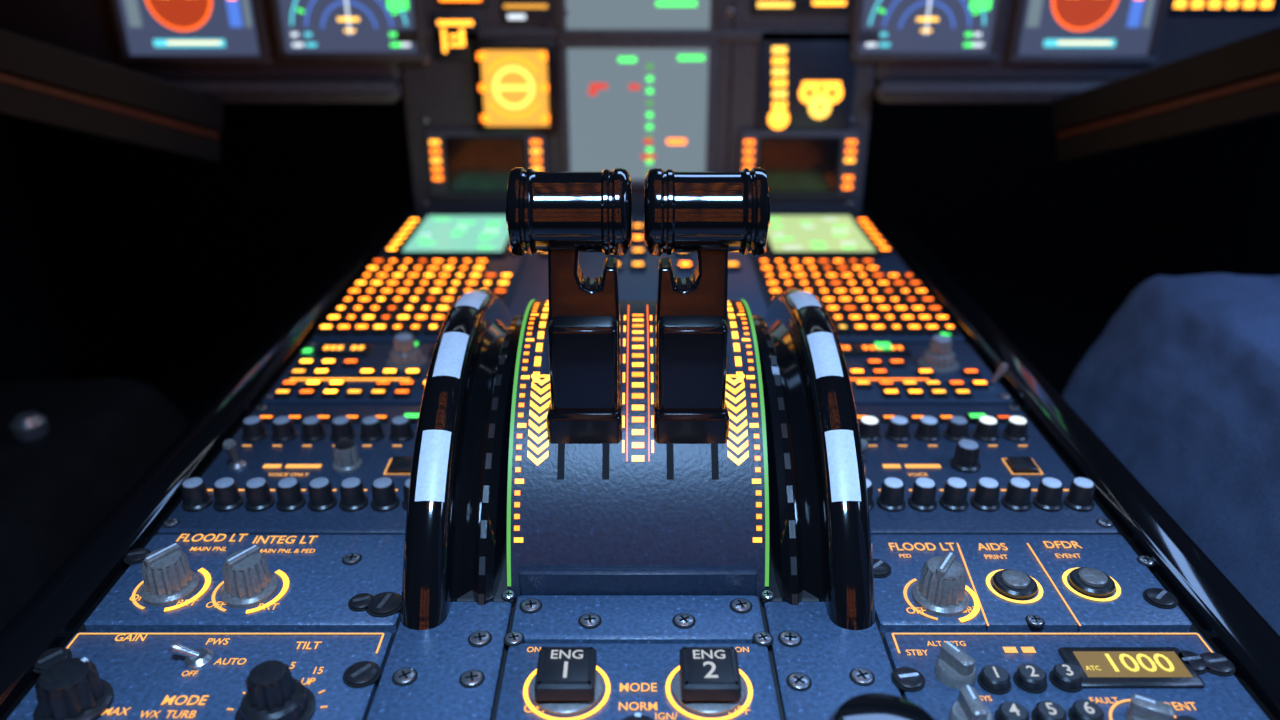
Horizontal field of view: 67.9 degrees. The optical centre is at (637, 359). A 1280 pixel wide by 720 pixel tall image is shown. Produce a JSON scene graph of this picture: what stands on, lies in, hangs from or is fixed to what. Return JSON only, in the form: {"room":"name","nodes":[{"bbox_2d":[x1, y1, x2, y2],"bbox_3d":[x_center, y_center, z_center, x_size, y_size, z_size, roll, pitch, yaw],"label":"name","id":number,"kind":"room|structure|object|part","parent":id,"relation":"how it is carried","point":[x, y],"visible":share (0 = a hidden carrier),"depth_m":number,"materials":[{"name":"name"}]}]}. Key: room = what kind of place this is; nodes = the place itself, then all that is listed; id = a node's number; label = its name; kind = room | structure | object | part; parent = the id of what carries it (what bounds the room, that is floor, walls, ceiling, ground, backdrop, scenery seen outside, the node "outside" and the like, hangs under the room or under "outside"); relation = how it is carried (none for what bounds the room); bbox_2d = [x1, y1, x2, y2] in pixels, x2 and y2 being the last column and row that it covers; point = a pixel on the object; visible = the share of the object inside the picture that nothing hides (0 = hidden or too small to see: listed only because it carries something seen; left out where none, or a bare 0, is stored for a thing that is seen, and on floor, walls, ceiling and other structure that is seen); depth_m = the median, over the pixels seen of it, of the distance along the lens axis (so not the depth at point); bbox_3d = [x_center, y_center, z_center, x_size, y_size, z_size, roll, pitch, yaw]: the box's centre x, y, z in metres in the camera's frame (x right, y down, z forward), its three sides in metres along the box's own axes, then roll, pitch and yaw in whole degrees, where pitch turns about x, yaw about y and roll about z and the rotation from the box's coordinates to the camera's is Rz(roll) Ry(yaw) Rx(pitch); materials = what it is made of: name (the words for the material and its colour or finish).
{"room":"control cabin","nodes":[
{"label":"control cabin","id":0,"kind":"room"},
{"bbox_2d":[0,117,72,383],"bbox_3d":[-1.145,-0.098,0.230,0.050,1.800,2.900,0,24,0],"label":"wall","id":1,"kind":"structure","parent":0,"point":[31,344],"depth_m":1.72,"materials":[{"name":"black"}]},
{"bbox_2d":[171,401,209,422],"bbox_3d":[0.000,0.700,0.589,2.240,0.050,2.900,0,24,0],"label":"floor","id":2,"kind":"structure","parent":0,"point":[190,410],"depth_m":1.87,"materials":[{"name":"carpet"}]},
{"bbox_2d":[0,378,189,630],"bbox_3d":[-0.632,0.115,0.514,0.543,1.078,0.814,0,24,0],"label":"seat","id":3,"kind":"object","parent":2,"relation":"on","point":[70,451],"visible":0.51,"depth_m":0.79,"materials":[{"name":"black leather"}]},
{"bbox_3d":[-0.610,0.195,0.517,0.380,0.930,0.666,0,24,0],"label":"seat frame","id":4,"kind":"part","parent":3,"relation":"part of","materials":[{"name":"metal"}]},
{"bbox_2d":[0,205,1279,719],"bbox_3d":[0.000,0.271,0.802,0.636,0.556,1.000,0,24,0],"label":"pedestal","id":5,"kind":"object","parent":2,"relation":"on","point":[1233,628],"visible":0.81,"depth_m":0.55,"materials":[{"name":"black"}]},
{"bbox_2d":[7,632,392,719],"bbox_3d":[-0.197,0.155,0.378,0.161,0.029,0.161,0,24,0],"label":"panel","id":6,"kind":"object","parent":5,"relation":"on","point":[96,675],"visible":1,"depth_m":0.42,"materials":[{"name":"blue paint"}]},
{"bbox_2d":[84,534,404,632],"bbox_3d":[-0.195,0.104,0.491,0.158,0.030,0.075,0,24,0],"label":"light panel","id":7,"kind":"object","parent":5,"relation":"on","point":[183,582],"visible":1,"depth_m":0.47,"materials":[{"name":"blue paint"}]},
{"bbox_2d":[158,405,420,534],"bbox_3d":[-0.194,0.056,0.598,0.151,0.028,0.155,0,24,0],"label":"control panel","id":8,"kind":"object","parent":5,"relation":"on","point":[287,470],"visible":0.84,"depth_m":0.58,"materials":[{"name":"paint"}]},
{"bbox_2d":[262,333,435,405],"bbox_3d":[-0.194,-0.001,0.723,0.151,0.029,0.104,0,24,0],"label":"panel","id":9,"kind":"object","parent":5,"relation":"on","point":[395,373],"visible":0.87,"depth_m":0.71,"materials":[{"name":"paint"}]},
{"bbox_2d":[311,215,525,342],"bbox_3d":[-0.194,-0.094,0.952,0.151,0.012,0.376,0,24,0],"label":"display unit","id":10,"kind":"object","parent":5,"relation":"on","point":[432,261],"visible":0.84,"depth_m":0.91,"materials":[{"name":"paint"}]},
{"bbox_2d":[367,602,511,719],"bbox_3d":[-0.089,0.160,0.393,0.053,0.008,0.183,0,24,0],"label":"cover plate","id":11,"kind":"object","parent":5,"relation":"on","point":[451,670],"visible":1,"depth_m":0.43,"materials":[{"name":"blue paint"}]},
{"bbox_2d":[401,290,524,629],"bbox_3d":[-0.094,0.143,0.644,0.045,0.380,0.380,0,24,0],"label":"wheel","id":12,"kind":"object","parent":5,"relation":"attached to","point":[455,538],"visible":0.5,"depth_m":0.49,"materials":[{"name":"black plastic"}]},
{"bbox_2d":[457,557,515,607],"bbox_3d":[-0.089,0.058,0.621,0.055,0.008,0.315,0,24,0],"label":"cover plate","id":13,"kind":"object","parent":5,"relation":"on","point":[503,594],"visible":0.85,"depth_m":0.48,"materials":[{"name":"black"}]},
{"bbox_2d":[506,299,769,599],"bbox_3d":[0.000,0.030,0.583,0.135,0.125,0.258,0,24,0],"label":"throttle quadrant","id":14,"kind":"object","parent":5,"relation":"on","point":[636,515],"visible":0.8,"depth_m":0.48,"materials":[{"name":"blue metal"}]},
{"bbox_2d":[505,168,631,443],"bbox_3d":[-0.035,-0.017,0.498,0.063,0.163,0.062,0,24,0],"label":"lever","id":15,"kind":"object","parent":14,"relation":"attached to","point":[561,214],"depth_m":0.48,"materials":[{"name":"paint"}]},
{"bbox_2d":[644,168,770,443],"bbox_3d":[0.035,-0.017,0.498,0.063,0.163,0.062,0,24,0],"label":"lever","id":16,"kind":"object","parent":14,"relation":"attached to","point":[709,214],"depth_m":0.48,"materials":[{"name":"black plastic"}]},
{"bbox_2d":[496,632,779,719],"bbox_3d":[0.000,0.159,0.379,0.128,0.021,0.160,0,24,0],"label":"panel","id":17,"kind":"object","parent":5,"relation":"on","point":[541,681],"visible":1,"depth_m":0.41,"materials":[{"name":"blue paint"}]},
{"bbox_2d":[512,595,763,643],"bbox_3d":[0.000,0.127,0.466,0.121,0.008,0.032,0,24,0],"label":"cover plate","id":18,"kind":"object","parent":5,"relation":"on","point":[542,619],"visible":1,"depth_m":0.46,"materials":[{"name":"blue paint"}]},
{"bbox_2d":[508,215,767,319],"bbox_3d":[0.000,-0.090,0.944,0.232,0.010,0.394,0,24,0],"label":"control panel","id":19,"kind":"object","parent":5,"relation":"on","point":[637,269],"visible":0.14,"depth_m":0.93,"materials":[{"name":"metal"}]},
{"bbox_3d":[0.000,-0.090,0.944,0.232,0.010,0.394,0,24,0],"label":"control panel","id":20,"kind":"part","parent":19,"relation":"part of","materials":[{"name":"blue paint"}]},
{"bbox_2d":[0,0,1279,214],"bbox_3d":[0.000,-0.393,1.067,2.120,0.470,0.072,0,24,0],"label":"panel","id":21,"kind":"object","parent":5,"relation":"on","point":[438,94],"visible":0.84,"depth_m":1.08,"materials":[{"name":"paint"}]},
{"bbox_2d":[0,28,223,162],"bbox_3d":[-0.540,-0.245,0.826,0.024,0.245,0.504,6,25,13],"label":"table","id":22,"kind":"object","parent":21,"relation":"attached to","point":[42,84],"visible":1,"depth_m":0.91,"materials":[{"name":"black"}]},
{"bbox_2d":[108,0,270,63],"bbox_3d":[-0.499,-0.411,1.038,0.166,0.168,0.009,0,24,0],"label":"display","id":23,"kind":"object","parent":21,"relation":"attached to","point":[151,31],"visible":1,"depth_m":1.06,"materials":[{"name":"glowing display screen"},{"name":"glass"},{"name":"dark plastic"}]},
{"bbox_2d":[269,0,425,60],"bbox_3d":[-0.322,-0.414,1.037,0.166,0.168,0.009,0,24,0],"label":"display","id":24,"kind":"object","parent":21,"relation":"attached to","point":[308,30],"visible":1,"depth_m":1.06,"materials":[{"name":"glowing display screen"},{"name":"glass"},{"name":"dark plastic"}]},
{"bbox_2d":[425,130,546,197],"bbox_3d":[-0.178,-0.230,1.119,0.141,0.080,0.010,0,24,0],"label":"display unit","id":25,"kind":"object","parent":21,"relation":"attached to","point":[461,163],"visible":0.77,"depth_m":1.11,"materials":[{"name":"paint"}]},
{"bbox_2d":[430,12,557,132],"bbox_3d":[-0.162,-0.323,1.075,0.138,0.132,0.013,0,24,0],"label":"panel","id":26,"kind":"object","parent":21,"relation":"attached to","point":[515,90],"visible":1,"depth_m":1.07,"materials":[{"name":"paint"}]},
{"bbox_2d":[437,0,551,21],"bbox_3d":[-0.159,-0.396,1.048,0.126,0.044,0.005,0,24,0],"label":"panel","id":27,"kind":"object","parent":21,"relation":"attached to","point":[511,10],"visible":1,"depth_m":1.05,"materials":[{"name":"paint"}]},
{"bbox_2d":[557,0,718,38],"bbox_3d":[0.000,-0.435,1.027,0.178,0.168,0.009,0,24,0],"label":"display","id":28,"kind":"object","parent":21,"relation":"attached to","point":[582,14],"visible":1,"depth_m":1.05,"materials":[{"name":"glass"}]},
{"bbox_2d":[558,39,717,187],"bbox_3d":[0.000,-0.282,1.097,0.178,0.168,0.009,0,24,0],"label":"display","id":29,"kind":"object","parent":21,"relation":"attached to","point":[637,106],"depth_m":1.09,"materials":[{"name":"grey glass"}]},
{"bbox_2d":[738,130,861,197],"bbox_3d":[0.189,-0.230,1.119,0.142,0.080,0.010,0,24,0],"label":"display unit","id":30,"kind":"object","parent":21,"relation":"attached to","point":[796,163],"visible":0.83,"depth_m":1.11,"materials":[{"name":"paint"}]},
{"bbox_2d":[751,0,851,13],"bbox_3d":[0.180,-0.399,1.046,0.110,0.035,0.005,0,24,0],"label":"panel","id":31,"kind":"object","parent":21,"relation":"attached to","point":[757,6],"visible":1,"depth_m":1.05,"materials":[{"name":"paint"}]},
{"bbox_2d":[755,32,856,129],"bbox_3d":[0.192,-0.318,1.083,0.111,0.111,0.005,0,24,0],"label":"panel","id":32,"kind":"object","parent":21,"relation":"attached to","point":[807,84],"visible":1,"depth_m":1.08,"materials":[{"name":"paint"}]},
{"bbox_2d":[850,0,1006,60],"bbox_3d":[0.322,-0.414,1.037,0.166,0.168,0.009,0,24,0],"label":"display","id":33,"kind":"object","parent":21,"relation":"attached to","point":[910,30],"visible":1,"depth_m":1.06,"materials":[{"name":"glass screen"},{"name":"dark plastic"}]},
{"bbox_2d":[1007,0,1169,63],"bbox_3d":[0.501,-0.411,1.038,0.166,0.168,0.009,0,24,0],"label":"display","id":34,"kind":"object","parent":21,"relation":"attached to","point":[1043,31],"visible":1,"depth_m":1.06,"materials":[{"name":"glass screen"},{"name":"dark plastic"}]},
{"bbox_2d":[1052,27,1279,162],"bbox_3d":[0.540,-0.245,0.826,0.024,0.245,0.504,-6,25,-13],"label":"table","id":35,"kind":"object","parent":21,"relation":"attached to","point":[1235,83],"visible":1,"depth_m":0.90,"materials":[{"name":"black"}]},
{"bbox_2d":[1167,0,1279,15],"bbox_3d":[0.646,-0.401,1.045,0.130,0.042,0.005,0,24,0],"label":"light panel","id":36,"kind":"object","parent":21,"relation":"attached to","point":[1176,7],"visible":1,"depth_m":1.05,"materials":[{"name":"paint"}]},
{"bbox_2d":[760,557,818,607],"bbox_3d":[0.089,0.058,0.621,0.055,0.008,0.315,0,24,0],"label":"cover plate","id":37,"kind":"object","parent":5,"relation":"on","point":[772,594],"visible":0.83,"depth_m":0.48,"materials":[{"name":"black"}]},
{"bbox_2d":[751,290,874,629],"bbox_3d":[0.094,0.143,0.644,0.045,0.380,0.380,0,24,0],"label":"wheel","id":38,"kind":"object","parent":5,"relation":"attached to","point":[821,540],"visible":0.55,"depth_m":0.49,"materials":[{"name":"black plastic"}]},
{"bbox_2d":[764,602,900,719],"bbox_3d":[0.088,0.160,0.393,0.054,0.008,0.183,0,24,0],"label":"cover plate","id":39,"kind":"object","parent":5,"relation":"on","point":[820,664],"visible":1,"depth_m":0.44,"materials":[{"name":"blue paint"}]},
{"bbox_2d":[828,693,933,719],"bbox_3d":[0.093,0.153,0.360,0.046,0.037,0.074,-13,27,-26],"label":"lever","id":40,"kind":"object","parent":39,"relation":"on","point":[869,706],"visible":1,"depth_m":0.36,"materials":[{"name":"black plastic"}]},
{"bbox_2d":[750,215,964,342],"bbox_3d":[0.194,-0.094,0.952,0.151,0.012,0.376,0,24,0],"label":"display unit","id":41,"kind":"object","parent":5,"relation":"on","point":[868,294],"visible":0.77,"depth_m":0.91,"materials":[{"name":"paint"}]},
{"bbox_2d":[840,335,1013,405],"bbox_3d":[0.194,-0.001,0.723,0.153,0.029,0.104,0,24,0],"label":"panel","id":42,"kind":"object","parent":5,"relation":"on","point":[939,372],"visible":0.79,"depth_m":0.71,"materials":[{"name":"paint"}]},
{"bbox_2d":[855,405,1117,534],"bbox_3d":[0.194,0.056,0.598,0.151,0.028,0.155,0,24,0],"label":"control panel","id":43,"kind":"object","parent":5,"relation":"on","point":[930,470],"visible":0.9,"depth_m":0.58,"materials":[{"name":"paint"}]},
{"bbox_2d":[871,535,1191,632],"bbox_3d":[0.196,0.105,0.489,0.158,0.030,0.078,0,24,0],"label":"light panel","id":44,"kind":"object","parent":5,"relation":"on","point":[923,583],"visible":0.98,"depth_m":0.48,"materials":[{"name":"blue paint"}]},
{"bbox_2d":[883,632,1268,719],"bbox_3d":[0.192,0.159,0.380,0.158,0.020,0.161,0,24,0],"label":"panel","id":45,"kind":"object","parent":5,"relation":"on","point":[949,675],"visible":1,"depth_m":0.42,"materials":[{"name":"blue paint"}]},
{"bbox_2d":[1062,273,1279,635],"bbox_3d":[0.632,0.065,0.491,0.545,1.188,0.813,0,24,0],"label":"seat","id":46,"kind":"object","parent":2,"relation":"on","point":[1181,384],"visible":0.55,"depth_m":0.73,"materials":[{"name":"blue fabric"}]},
{"bbox_2d":[2,78,1273,400],"bbox_3d":[0.000,-0.704,1.575,2.240,1.800,0.050,0,24,0],"label":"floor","id":47,"kind":"structure","parent":0,"point":[167,273],"depth_m":1.75,"materials":[{"name":"black"}]},
{"bbox_2d":[1232,116,1279,275],"bbox_3d":[1.145,-0.098,0.230,0.050,1.800,2.900,0,24,0],"label":"wall","id":48,"kind":"structure","parent":0,"point":[1258,254],"depth_m":1.70,"materials":[{"name":"black"}]}
]}

